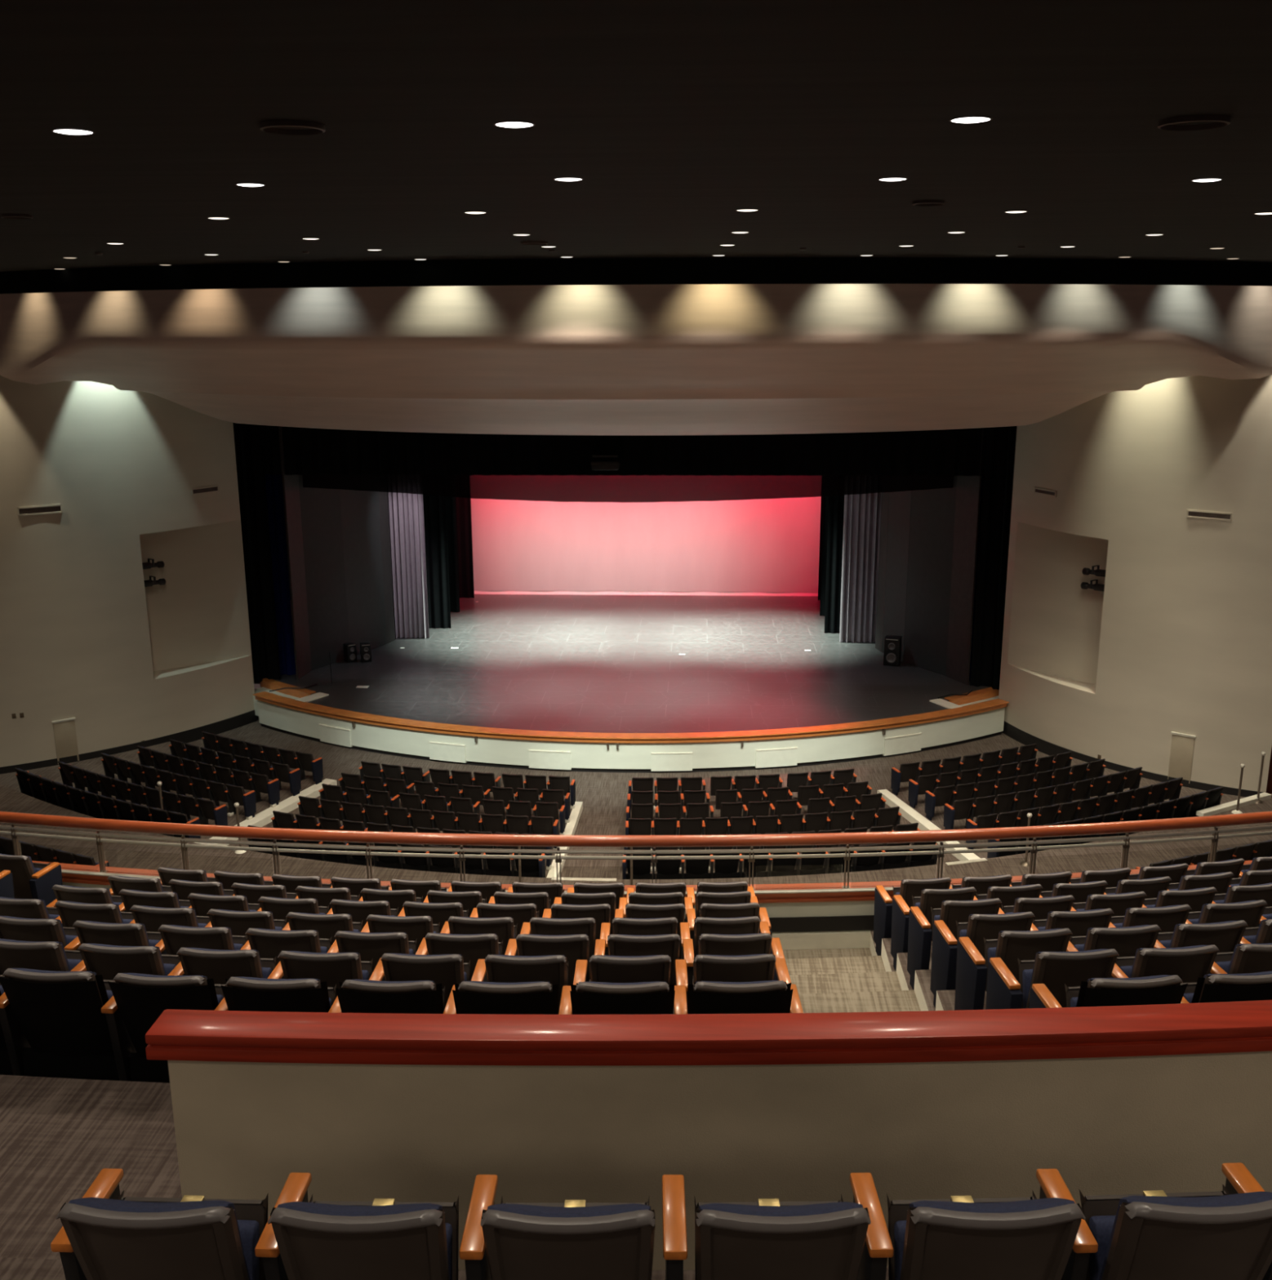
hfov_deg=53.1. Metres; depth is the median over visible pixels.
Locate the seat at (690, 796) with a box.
[684,790,710,817]
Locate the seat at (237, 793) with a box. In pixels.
[225,783,256,820]
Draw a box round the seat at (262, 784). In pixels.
[249,772,279,807]
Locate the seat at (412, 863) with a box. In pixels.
[400,844,432,871]
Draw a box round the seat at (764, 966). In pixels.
[693,953,791,984]
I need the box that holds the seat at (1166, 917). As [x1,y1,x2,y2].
[1110,904,1191,932]
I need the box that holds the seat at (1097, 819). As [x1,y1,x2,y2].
[1080,814,1103,844]
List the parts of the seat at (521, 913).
armrest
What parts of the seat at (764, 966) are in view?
panel, armrest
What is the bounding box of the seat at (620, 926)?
[612,917,690,959]
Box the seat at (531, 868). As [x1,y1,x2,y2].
[513,853,545,877]
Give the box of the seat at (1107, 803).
[1096,792,1117,815]
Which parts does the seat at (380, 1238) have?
number plate, armrest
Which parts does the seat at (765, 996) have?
armrest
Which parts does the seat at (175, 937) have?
armrest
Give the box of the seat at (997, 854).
[986,838,1020,857]
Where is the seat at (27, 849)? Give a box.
[18,840,40,861]
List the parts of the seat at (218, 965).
armrest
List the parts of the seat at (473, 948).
armrest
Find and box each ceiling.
[0,0,1271,271]
[0,284,1271,435]
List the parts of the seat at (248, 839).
panel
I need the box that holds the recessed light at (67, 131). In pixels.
[51,128,94,134]
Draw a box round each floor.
[0,739,1245,879]
[0,783,1271,884]
[0,1074,182,1259]
[0,1257,888,1279]
[186,715,1054,879]
[771,930,870,949]
[782,947,871,959]
[785,955,885,974]
[789,971,902,994]
[798,990,919,1013]
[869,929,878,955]
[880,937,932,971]
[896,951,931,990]
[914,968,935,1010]
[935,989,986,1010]
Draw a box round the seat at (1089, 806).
[1077,796,1099,818]
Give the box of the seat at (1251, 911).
[1186,899,1267,928]
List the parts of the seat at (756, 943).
armrest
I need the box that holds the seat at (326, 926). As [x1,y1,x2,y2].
[285,911,369,945]
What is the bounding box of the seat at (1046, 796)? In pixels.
[1034,785,1056,807]
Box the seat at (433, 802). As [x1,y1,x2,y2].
[424,794,453,814]
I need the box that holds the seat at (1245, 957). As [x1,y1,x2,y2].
[1213,942,1271,973]
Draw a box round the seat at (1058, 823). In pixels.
[1039,822,1062,850]
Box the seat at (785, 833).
[764,831,790,853]
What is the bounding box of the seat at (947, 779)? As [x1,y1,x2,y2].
[937,770,960,790]
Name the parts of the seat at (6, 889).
armrest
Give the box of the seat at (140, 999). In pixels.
[107,973,228,1082]
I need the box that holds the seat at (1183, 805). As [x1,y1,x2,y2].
[1173,795,1192,817]
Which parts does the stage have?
access panel, access panel, access panel, access panel, access panel, access panel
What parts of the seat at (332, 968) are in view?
armrest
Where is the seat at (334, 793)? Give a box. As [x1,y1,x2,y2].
[318,783,349,804]
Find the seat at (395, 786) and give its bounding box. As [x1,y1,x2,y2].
[385,777,414,798]
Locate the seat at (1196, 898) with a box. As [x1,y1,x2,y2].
[1142,886,1217,911]
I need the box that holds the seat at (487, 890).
[450,880,512,902]
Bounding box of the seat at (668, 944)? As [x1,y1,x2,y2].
[607,933,693,1013]
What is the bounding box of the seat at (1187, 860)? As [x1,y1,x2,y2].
[1169,855,1194,865]
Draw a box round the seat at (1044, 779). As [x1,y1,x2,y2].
[1033,769,1054,791]
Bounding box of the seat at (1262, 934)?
[1242,919,1271,943]
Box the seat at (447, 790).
[437,782,463,803]
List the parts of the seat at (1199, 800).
leg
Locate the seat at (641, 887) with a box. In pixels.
[635,882,695,908]
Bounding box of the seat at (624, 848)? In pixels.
[623,847,655,871]
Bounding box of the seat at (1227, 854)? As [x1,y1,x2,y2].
[1215,847,1235,862]
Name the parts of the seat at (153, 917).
armrest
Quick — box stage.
[253,594,1008,772]
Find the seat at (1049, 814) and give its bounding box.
[1038,804,1061,825]
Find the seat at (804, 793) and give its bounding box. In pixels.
[796,784,822,805]
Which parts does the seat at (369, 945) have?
armrest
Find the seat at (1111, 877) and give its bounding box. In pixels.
[1069,867,1131,887]
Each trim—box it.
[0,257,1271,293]
[31,860,1252,902]
[61,869,951,894]
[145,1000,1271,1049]
[145,1037,1271,1065]
[194,842,235,850]
[208,778,335,844]
[546,801,582,877]
[551,876,616,881]
[877,789,980,859]
[945,857,987,865]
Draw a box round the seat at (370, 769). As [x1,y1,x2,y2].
[358,760,386,783]
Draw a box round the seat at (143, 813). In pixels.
[131,803,155,822]
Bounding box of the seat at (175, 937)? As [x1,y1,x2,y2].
[157,924,250,955]
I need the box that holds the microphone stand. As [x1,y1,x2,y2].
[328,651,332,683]
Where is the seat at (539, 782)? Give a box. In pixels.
[524,774,550,795]
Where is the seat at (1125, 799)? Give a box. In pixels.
[1114,789,1134,812]
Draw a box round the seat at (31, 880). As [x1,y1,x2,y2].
[0,853,62,906]
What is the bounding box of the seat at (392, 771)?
[381,763,408,786]
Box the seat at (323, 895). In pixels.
[295,885,363,910]
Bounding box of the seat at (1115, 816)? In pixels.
[1100,810,1123,836]
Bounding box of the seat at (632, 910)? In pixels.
[625,903,695,959]
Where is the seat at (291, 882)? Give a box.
[271,874,332,893]
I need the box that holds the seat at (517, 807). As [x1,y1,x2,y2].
[508,800,537,821]
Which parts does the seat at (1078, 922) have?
armrest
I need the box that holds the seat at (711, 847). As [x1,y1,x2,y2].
[710,834,736,855]
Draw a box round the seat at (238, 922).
[207,908,290,935]
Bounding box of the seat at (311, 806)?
[297,795,325,817]
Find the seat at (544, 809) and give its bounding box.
[535,801,564,835]
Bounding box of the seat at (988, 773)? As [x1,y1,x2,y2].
[977,764,1000,784]
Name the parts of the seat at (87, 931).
armrest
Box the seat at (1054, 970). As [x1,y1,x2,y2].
[985,948,1128,1009]
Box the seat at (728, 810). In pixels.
[720,801,747,821]
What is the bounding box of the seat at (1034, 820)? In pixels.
[1017,807,1040,826]
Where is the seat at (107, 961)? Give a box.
[77,942,185,980]
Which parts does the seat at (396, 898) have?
armrest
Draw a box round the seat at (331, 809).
[319,798,346,822]
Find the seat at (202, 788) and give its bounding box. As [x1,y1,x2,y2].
[190,776,219,806]
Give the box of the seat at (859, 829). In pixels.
[842,826,868,847]
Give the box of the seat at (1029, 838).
[1017,825,1041,853]
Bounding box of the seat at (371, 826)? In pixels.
[366,822,392,831]
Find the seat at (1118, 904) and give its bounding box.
[1071,891,1146,916]
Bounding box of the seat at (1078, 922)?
[1032,908,1115,936]
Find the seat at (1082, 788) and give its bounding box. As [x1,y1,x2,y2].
[1071,777,1093,800]
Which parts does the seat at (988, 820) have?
panel, armrest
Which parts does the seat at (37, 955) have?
armrest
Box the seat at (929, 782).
[907,773,939,808]
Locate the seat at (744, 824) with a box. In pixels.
[729,816,755,834]
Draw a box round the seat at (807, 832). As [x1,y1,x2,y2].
[790,830,817,853]
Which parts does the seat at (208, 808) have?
panel, armrest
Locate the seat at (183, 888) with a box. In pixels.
[168,879,234,900]
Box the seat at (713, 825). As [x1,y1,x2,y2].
[704,817,730,835]
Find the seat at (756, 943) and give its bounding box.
[697,933,785,959]
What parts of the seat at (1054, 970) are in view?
panel, armrest, armrest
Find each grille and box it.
[271,126,312,129]
[1171,121,1217,125]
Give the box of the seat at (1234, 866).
[1185,858,1244,878]
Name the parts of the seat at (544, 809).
panel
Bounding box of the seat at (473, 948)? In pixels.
[424,933,517,982]
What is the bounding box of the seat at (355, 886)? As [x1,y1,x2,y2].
[329,876,391,897]
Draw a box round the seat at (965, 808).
[943,797,975,829]
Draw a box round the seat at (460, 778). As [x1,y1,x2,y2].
[450,769,475,790]
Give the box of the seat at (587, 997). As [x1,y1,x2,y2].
[569,981,687,1014]
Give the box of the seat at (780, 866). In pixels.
[770,852,800,876]
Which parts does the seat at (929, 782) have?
panel, armrest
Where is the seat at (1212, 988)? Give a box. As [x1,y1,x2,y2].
[1180,970,1271,1003]
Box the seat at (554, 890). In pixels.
[511,881,573,918]
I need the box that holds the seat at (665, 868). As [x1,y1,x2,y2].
[654,853,684,879]
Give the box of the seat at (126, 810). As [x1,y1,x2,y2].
[114,799,138,821]
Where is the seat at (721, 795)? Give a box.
[715,789,741,809]
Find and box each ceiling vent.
[0,213,33,219]
[259,120,325,135]
[520,240,547,244]
[911,200,945,206]
[1157,115,1231,130]
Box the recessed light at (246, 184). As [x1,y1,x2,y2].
[235,182,265,186]
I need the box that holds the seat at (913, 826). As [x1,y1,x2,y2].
[893,822,919,845]
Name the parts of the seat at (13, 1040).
armrest, panel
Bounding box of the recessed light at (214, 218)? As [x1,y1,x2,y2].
[207,217,230,219]
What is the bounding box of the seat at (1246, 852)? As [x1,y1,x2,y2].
[1233,843,1257,860]
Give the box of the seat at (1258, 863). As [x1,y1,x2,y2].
[1240,856,1271,872]
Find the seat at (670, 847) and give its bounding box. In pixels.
[655,846,681,871]
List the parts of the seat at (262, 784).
armrest, panel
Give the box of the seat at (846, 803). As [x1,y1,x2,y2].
[833,795,860,815]
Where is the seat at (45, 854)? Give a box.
[33,844,58,862]
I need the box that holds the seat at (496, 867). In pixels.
[484,848,515,876]
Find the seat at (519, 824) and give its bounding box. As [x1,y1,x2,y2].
[505,814,533,834]
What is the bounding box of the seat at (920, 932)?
[906,897,1004,990]
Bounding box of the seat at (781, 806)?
[774,799,801,820]
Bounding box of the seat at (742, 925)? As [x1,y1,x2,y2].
[693,915,770,955]
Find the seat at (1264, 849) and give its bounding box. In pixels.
[1253,840,1271,857]
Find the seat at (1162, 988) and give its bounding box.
[1029,974,1189,1008]
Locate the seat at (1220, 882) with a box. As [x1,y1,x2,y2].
[1168,871,1234,893]
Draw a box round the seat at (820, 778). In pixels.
[810,770,834,790]
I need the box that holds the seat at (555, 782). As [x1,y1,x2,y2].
[548,775,575,808]
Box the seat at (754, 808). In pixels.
[747,800,774,821]
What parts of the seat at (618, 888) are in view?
armrest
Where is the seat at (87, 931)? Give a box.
[72,920,167,954]
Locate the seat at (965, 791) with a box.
[953,782,977,803]
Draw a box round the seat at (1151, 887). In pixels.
[1104,876,1171,898]
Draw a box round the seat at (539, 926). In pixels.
[529,917,610,979]
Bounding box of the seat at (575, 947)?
[515,933,605,985]
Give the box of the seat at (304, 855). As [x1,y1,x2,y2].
[298,840,327,861]
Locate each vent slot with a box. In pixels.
[17,503,62,515]
[191,484,218,495]
[1033,487,1057,497]
[1186,509,1232,521]
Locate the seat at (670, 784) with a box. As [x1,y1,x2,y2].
[656,777,681,803]
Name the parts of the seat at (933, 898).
panel, armrest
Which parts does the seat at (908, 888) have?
panel, armrest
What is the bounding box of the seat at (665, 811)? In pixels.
[658,803,686,820]
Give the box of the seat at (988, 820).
[965,813,999,848]
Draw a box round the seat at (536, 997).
[452,981,572,1014]
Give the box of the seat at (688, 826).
[679,817,705,835]
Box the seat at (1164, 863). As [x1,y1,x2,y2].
[1134,859,1171,869]
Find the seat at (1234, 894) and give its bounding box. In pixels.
[1213,882,1271,906]
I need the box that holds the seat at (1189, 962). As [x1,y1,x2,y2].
[1115,944,1226,982]
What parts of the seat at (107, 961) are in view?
armrest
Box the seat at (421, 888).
[390,879,452,902]
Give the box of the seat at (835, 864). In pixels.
[827,844,857,873]
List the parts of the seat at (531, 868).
panel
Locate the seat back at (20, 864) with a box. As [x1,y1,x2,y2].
[0,853,35,873]
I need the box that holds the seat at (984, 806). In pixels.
[973,795,996,817]
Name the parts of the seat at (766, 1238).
number plate, armrest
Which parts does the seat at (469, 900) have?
armrest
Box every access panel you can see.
[51,717,79,764]
[1167,731,1195,783]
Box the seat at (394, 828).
[391,824,417,845]
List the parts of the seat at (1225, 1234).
number plate, armrest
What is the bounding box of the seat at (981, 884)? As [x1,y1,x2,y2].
[951,874,1012,897]
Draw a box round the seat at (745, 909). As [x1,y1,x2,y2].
[698,902,772,933]
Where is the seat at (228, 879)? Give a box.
[213,871,273,889]
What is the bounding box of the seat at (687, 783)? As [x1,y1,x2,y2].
[680,776,705,796]
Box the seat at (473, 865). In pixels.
[456,846,488,875]
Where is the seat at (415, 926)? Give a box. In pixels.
[365,914,449,951]
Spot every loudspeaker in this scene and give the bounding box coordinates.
[342,642,357,662]
[360,642,371,662]
[883,635,902,666]
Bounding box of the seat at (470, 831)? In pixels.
[468,830,497,848]
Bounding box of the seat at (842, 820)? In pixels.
[828,810,854,831]
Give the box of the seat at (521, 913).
[475,902,551,934]
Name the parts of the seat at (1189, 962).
armrest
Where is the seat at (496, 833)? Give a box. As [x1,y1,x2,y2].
[494,831,524,853]
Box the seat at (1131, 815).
[1119,807,1142,835]
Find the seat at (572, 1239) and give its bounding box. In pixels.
[480,1174,687,1279]
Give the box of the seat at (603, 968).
[589,955,688,991]
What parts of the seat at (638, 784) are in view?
panel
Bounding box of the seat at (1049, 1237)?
[886,1168,1097,1279]
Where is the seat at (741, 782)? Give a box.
[734,774,759,795]
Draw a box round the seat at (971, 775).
[958,768,981,787]
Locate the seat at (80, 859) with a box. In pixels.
[73,853,109,866]
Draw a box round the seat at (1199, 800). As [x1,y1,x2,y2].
[1188,791,1208,817]
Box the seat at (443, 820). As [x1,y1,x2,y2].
[432,809,460,831]
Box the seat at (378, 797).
[368,789,399,810]
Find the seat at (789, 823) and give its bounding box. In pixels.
[779,813,805,833]
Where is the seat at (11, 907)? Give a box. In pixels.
[0,896,63,926]
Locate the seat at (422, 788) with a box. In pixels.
[413,780,439,800]
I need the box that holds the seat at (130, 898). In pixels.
[118,888,191,912]
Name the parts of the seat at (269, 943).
armrest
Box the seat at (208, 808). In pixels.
[195,797,227,825]
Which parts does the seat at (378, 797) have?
armrest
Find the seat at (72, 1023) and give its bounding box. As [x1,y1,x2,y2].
[0,968,136,1080]
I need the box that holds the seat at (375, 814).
[363,804,391,830]
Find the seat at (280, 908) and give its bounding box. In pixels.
[257,896,333,924]
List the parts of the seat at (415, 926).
armrest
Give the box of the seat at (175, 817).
[168,810,200,838]
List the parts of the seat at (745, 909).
armrest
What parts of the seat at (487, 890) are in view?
armrest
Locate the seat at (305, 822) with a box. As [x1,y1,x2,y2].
[294,813,321,829]
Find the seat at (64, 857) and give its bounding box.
[53,848,77,864]
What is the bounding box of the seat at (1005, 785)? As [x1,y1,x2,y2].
[995,776,1017,797]
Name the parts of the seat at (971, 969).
panel, armrest, armrest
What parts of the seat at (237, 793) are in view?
armrest, panel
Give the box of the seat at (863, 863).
[855,843,885,871]
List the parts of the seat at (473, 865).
panel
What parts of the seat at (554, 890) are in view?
armrest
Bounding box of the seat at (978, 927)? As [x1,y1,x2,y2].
[929,911,1038,1007]
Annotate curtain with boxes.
[242,423,280,679]
[265,475,295,675]
[387,492,429,638]
[422,494,451,628]
[445,496,459,612]
[455,497,474,598]
[817,496,823,599]
[819,496,828,616]
[824,494,844,633]
[839,493,881,642]
[968,475,982,680]
[969,426,1008,686]
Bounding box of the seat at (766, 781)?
[758,773,782,793]
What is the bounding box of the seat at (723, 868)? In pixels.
[712,853,743,878]
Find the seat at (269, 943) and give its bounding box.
[244,928,338,965]
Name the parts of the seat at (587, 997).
armrest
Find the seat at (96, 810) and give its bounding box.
[81,790,106,818]
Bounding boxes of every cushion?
[0,896,50,919]
[0,915,67,944]
[0,985,4,994]
[11,968,96,974]
[34,867,42,872]
[48,914,59,919]
[60,884,113,903]
[65,901,123,923]
[65,934,77,944]
[67,959,82,969]
[68,1197,250,1279]
[83,920,150,946]
[84,942,166,975]
[106,990,113,999]
[113,902,122,906]
[122,919,133,923]
[123,973,207,978]
[124,888,180,907]
[138,905,198,927]
[148,939,159,946]
[163,963,176,975]
[166,867,208,881]
[168,924,235,950]
[187,947,263,977]
[195,893,248,910]
[198,923,207,927]
[216,994,223,1004]
[217,909,275,928]
[231,976,319,981]
[233,943,243,950]
[237,1219,259,1279]
[241,883,287,897]
[253,928,321,952]
[262,967,271,978]
[275,926,283,929]
[277,1201,442,1216]
[288,951,359,954]
[297,912,351,915]
[320,946,328,952]
[342,930,405,933]
[351,979,434,983]
[361,969,368,979]
[373,888,413,890]
[378,915,431,916]
[391,953,461,955]
[408,948,413,954]
[416,902,462,903]
[435,933,496,935]
[438,890,480,892]
[445,1222,452,1279]
[460,916,512,918]
[463,972,466,981]
[467,981,550,984]
[487,1203,650,1217]
[489,954,564,957]
[524,933,587,936]
[541,917,593,919]
[560,903,608,905]
[578,981,666,985]
[591,955,668,957]
[613,917,666,919]
[621,933,678,936]
[626,903,674,905]
[695,916,747,918]
[695,953,773,956]
[695,980,783,984]
[698,1201,862,1216]
[700,933,761,935]
[701,902,748,904]
[893,1220,906,1279]
[908,1197,1075,1213]
[919,887,965,906]
[933,915,939,920]
[939,898,990,915]
[959,929,966,937]
[960,875,1003,886]
[965,911,1026,935]
[986,884,1035,898]
[987,946,995,962]
[994,928,1063,957]
[1013,895,1065,911]
[1020,871,1063,885]
[1022,968,1032,1008]
[1026,948,1111,1004]
[1036,926,1044,930]
[1044,908,1104,929]
[1051,880,1098,896]
[1070,996,1077,1007]
[1073,943,1084,951]
[1079,867,1124,883]
[1083,924,1151,951]
[1084,891,1138,910]
[1087,974,1175,982]
[1088,1215,1115,1279]
[1112,923,1122,927]
[1115,876,1163,893]
[1119,965,1132,977]
[1121,904,1183,927]
[1129,944,1211,977]
[1137,863,1181,879]
[1144,904,1155,907]
[1154,887,1208,906]
[1159,939,1171,947]
[1168,920,1239,947]
[1177,871,1227,890]
[1182,992,1193,1003]
[1187,918,1198,923]
[1193,858,1238,875]
[1197,899,1260,923]
[1203,970,1271,977]
[1213,899,1223,903]
[1215,960,1230,973]
[1242,934,1256,943]
[1248,856,1271,871]
[1253,919,1267,943]
[1262,913,1271,919]
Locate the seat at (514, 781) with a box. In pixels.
[502,773,527,793]
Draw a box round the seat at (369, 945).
[333,930,427,972]
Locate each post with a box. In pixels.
[156,781,163,809]
[234,802,246,853]
[517,846,521,882]
[630,847,632,884]
[1019,813,1031,866]
[1231,764,1244,813]
[1254,751,1266,803]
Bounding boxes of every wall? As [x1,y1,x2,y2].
[0,374,254,767]
[62,881,874,933]
[167,1050,1271,1270]
[232,422,1017,689]
[278,426,311,679]
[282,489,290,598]
[297,475,386,670]
[378,491,395,643]
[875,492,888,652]
[882,475,956,675]
[945,427,982,684]
[998,374,1271,792]
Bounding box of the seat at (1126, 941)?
[1069,924,1164,957]
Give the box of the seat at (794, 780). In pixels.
[786,772,811,792]
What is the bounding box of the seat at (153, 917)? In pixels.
[129,905,212,932]
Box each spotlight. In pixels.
[142,558,164,568]
[143,575,165,586]
[1080,579,1104,591]
[1081,564,1106,577]
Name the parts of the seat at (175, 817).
panel, armrest, panel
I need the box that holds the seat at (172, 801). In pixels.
[161,790,191,819]
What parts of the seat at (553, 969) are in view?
armrest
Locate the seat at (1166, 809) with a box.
[1156,799,1176,819]
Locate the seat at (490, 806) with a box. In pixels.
[481,798,511,819]
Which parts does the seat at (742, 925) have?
armrest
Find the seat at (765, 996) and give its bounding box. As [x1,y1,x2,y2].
[687,980,803,1013]
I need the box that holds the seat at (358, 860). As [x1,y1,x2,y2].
[347,842,378,866]
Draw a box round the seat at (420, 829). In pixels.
[416,826,445,847]
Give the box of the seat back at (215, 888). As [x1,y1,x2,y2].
[175,879,224,895]
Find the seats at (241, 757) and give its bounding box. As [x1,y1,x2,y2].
[14,731,1223,815]
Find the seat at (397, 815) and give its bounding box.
[386,805,415,831]
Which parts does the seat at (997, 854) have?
panel, panel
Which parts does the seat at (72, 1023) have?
armrest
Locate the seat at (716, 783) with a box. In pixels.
[710,775,735,795]
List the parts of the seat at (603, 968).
armrest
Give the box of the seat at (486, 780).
[473,771,501,791]
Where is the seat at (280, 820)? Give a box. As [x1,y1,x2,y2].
[271,810,299,828]
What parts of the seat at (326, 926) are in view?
armrest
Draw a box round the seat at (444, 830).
[442,828,471,848]
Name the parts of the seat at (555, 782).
panel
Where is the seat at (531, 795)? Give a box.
[516,787,543,808]
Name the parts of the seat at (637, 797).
panel, armrest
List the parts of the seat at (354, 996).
armrest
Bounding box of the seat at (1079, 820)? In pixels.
[1060,817,1084,844]
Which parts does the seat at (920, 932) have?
panel, armrest, armrest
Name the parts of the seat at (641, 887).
armrest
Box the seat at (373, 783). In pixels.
[363,775,392,806]
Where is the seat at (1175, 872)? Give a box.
[1128,862,1188,883]
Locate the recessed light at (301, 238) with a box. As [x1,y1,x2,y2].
[301,238,319,239]
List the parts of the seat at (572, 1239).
number plate, armrest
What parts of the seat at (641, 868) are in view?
panel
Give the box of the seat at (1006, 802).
[994,791,1017,813]
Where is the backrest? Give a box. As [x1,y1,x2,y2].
[1098,1191,1271,1279]
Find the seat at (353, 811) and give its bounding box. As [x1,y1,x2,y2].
[341,801,368,827]
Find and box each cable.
[269,684,316,692]
[937,689,972,698]
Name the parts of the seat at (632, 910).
armrest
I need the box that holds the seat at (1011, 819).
[995,810,1020,827]
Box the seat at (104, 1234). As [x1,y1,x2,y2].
[50,1168,311,1279]
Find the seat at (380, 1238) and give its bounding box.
[267,1174,497,1279]
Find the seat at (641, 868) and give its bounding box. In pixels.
[622,853,655,879]
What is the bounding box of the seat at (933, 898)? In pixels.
[890,886,977,971]
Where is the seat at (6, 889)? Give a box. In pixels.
[0,870,14,898]
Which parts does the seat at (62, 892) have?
armrest, armrest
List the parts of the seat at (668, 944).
armrest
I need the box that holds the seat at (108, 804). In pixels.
[97,794,122,819]
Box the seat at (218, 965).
[176,947,284,984]
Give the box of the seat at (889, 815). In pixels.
[875,806,901,831]
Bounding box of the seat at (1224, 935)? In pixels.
[1156,920,1250,952]
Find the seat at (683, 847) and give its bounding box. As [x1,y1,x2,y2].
[682,846,710,871]
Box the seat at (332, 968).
[277,951,385,996]
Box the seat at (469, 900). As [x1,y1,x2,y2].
[426,889,494,917]
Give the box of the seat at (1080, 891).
[1040,880,1107,902]
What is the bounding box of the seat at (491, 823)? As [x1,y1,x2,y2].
[480,813,508,834]
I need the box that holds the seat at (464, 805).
[449,796,479,819]
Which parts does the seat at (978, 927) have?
panel, armrest, armrest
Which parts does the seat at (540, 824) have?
panel, armrest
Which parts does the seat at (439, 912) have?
armrest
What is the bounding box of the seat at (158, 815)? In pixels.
[149,807,173,836]
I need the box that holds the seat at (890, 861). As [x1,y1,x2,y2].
[883,842,912,869]
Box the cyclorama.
[471,496,821,595]
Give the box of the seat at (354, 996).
[335,979,456,1013]
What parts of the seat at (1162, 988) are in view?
panel, armrest, panel, armrest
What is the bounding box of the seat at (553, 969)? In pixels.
[484,954,587,1014]
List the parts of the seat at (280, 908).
armrest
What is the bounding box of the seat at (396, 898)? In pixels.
[360,888,428,914]
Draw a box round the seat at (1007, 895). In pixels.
[975,884,1042,910]
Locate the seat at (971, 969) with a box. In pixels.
[954,928,1077,1010]
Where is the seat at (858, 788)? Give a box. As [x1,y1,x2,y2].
[846,781,871,800]
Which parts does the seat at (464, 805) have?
armrest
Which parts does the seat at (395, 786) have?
armrest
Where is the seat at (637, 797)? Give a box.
[626,791,657,817]
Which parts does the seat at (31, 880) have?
armrest, panel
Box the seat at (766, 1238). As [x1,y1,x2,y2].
[694,1172,893,1279]
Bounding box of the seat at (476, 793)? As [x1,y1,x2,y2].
[461,784,490,804]
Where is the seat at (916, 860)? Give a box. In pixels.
[910,841,937,866]
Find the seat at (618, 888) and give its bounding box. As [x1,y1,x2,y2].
[573,882,634,909]
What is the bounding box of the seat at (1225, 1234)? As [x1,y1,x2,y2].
[1079,1162,1271,1279]
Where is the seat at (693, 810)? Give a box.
[686,802,714,821]
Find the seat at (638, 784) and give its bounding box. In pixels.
[628,777,657,809]
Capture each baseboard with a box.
[0,709,257,773]
[684,915,874,932]
[1001,720,1263,797]
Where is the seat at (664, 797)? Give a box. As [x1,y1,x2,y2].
[657,790,684,817]
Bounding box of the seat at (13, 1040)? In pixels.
[0,974,31,1075]
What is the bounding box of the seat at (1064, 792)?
[1053,782,1075,804]
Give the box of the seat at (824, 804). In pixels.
[807,796,834,817]
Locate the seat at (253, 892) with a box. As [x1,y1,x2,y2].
[231,882,298,903]
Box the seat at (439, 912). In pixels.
[402,901,478,933]
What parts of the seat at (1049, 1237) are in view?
number plate, armrest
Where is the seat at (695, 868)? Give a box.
[684,853,714,879]
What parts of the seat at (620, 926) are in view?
armrest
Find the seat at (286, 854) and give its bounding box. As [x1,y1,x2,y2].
[274,839,301,857]
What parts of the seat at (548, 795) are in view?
panel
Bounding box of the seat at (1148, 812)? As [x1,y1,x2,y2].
[1137,803,1159,832]
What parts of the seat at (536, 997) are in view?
armrest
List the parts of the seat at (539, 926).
armrest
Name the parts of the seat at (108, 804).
panel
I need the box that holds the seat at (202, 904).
[187,893,262,916]
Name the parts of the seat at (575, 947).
armrest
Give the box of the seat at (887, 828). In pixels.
[868,824,893,846]
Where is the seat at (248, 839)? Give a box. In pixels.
[247,825,275,853]
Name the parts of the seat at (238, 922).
armrest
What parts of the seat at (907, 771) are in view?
panel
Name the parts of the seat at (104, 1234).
armrest, number plate, armrest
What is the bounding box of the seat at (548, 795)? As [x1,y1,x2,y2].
[542,788,570,822]
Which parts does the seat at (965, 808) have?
panel, armrest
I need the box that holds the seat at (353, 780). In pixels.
[337,772,369,795]
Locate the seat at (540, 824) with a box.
[530,815,559,849]
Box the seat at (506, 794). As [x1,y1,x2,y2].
[491,786,518,806]
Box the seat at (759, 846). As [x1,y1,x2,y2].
[737,833,763,855]
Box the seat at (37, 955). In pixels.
[0,938,87,974]
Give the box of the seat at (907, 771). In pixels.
[890,761,921,795]
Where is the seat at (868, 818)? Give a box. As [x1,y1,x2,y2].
[853,808,878,829]
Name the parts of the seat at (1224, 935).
armrest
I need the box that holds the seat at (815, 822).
[804,812,830,833]
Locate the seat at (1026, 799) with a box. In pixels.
[1014,788,1037,810]
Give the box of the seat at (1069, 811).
[1058,800,1080,822]
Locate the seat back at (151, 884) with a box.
[114,875,163,892]
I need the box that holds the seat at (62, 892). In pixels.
[46,884,126,911]
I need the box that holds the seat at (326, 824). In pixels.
[317,817,347,843]
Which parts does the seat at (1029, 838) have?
panel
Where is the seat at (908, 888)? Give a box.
[873,877,952,955]
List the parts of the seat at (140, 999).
armrest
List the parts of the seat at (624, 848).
panel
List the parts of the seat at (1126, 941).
armrest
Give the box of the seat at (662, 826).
[653,817,679,849]

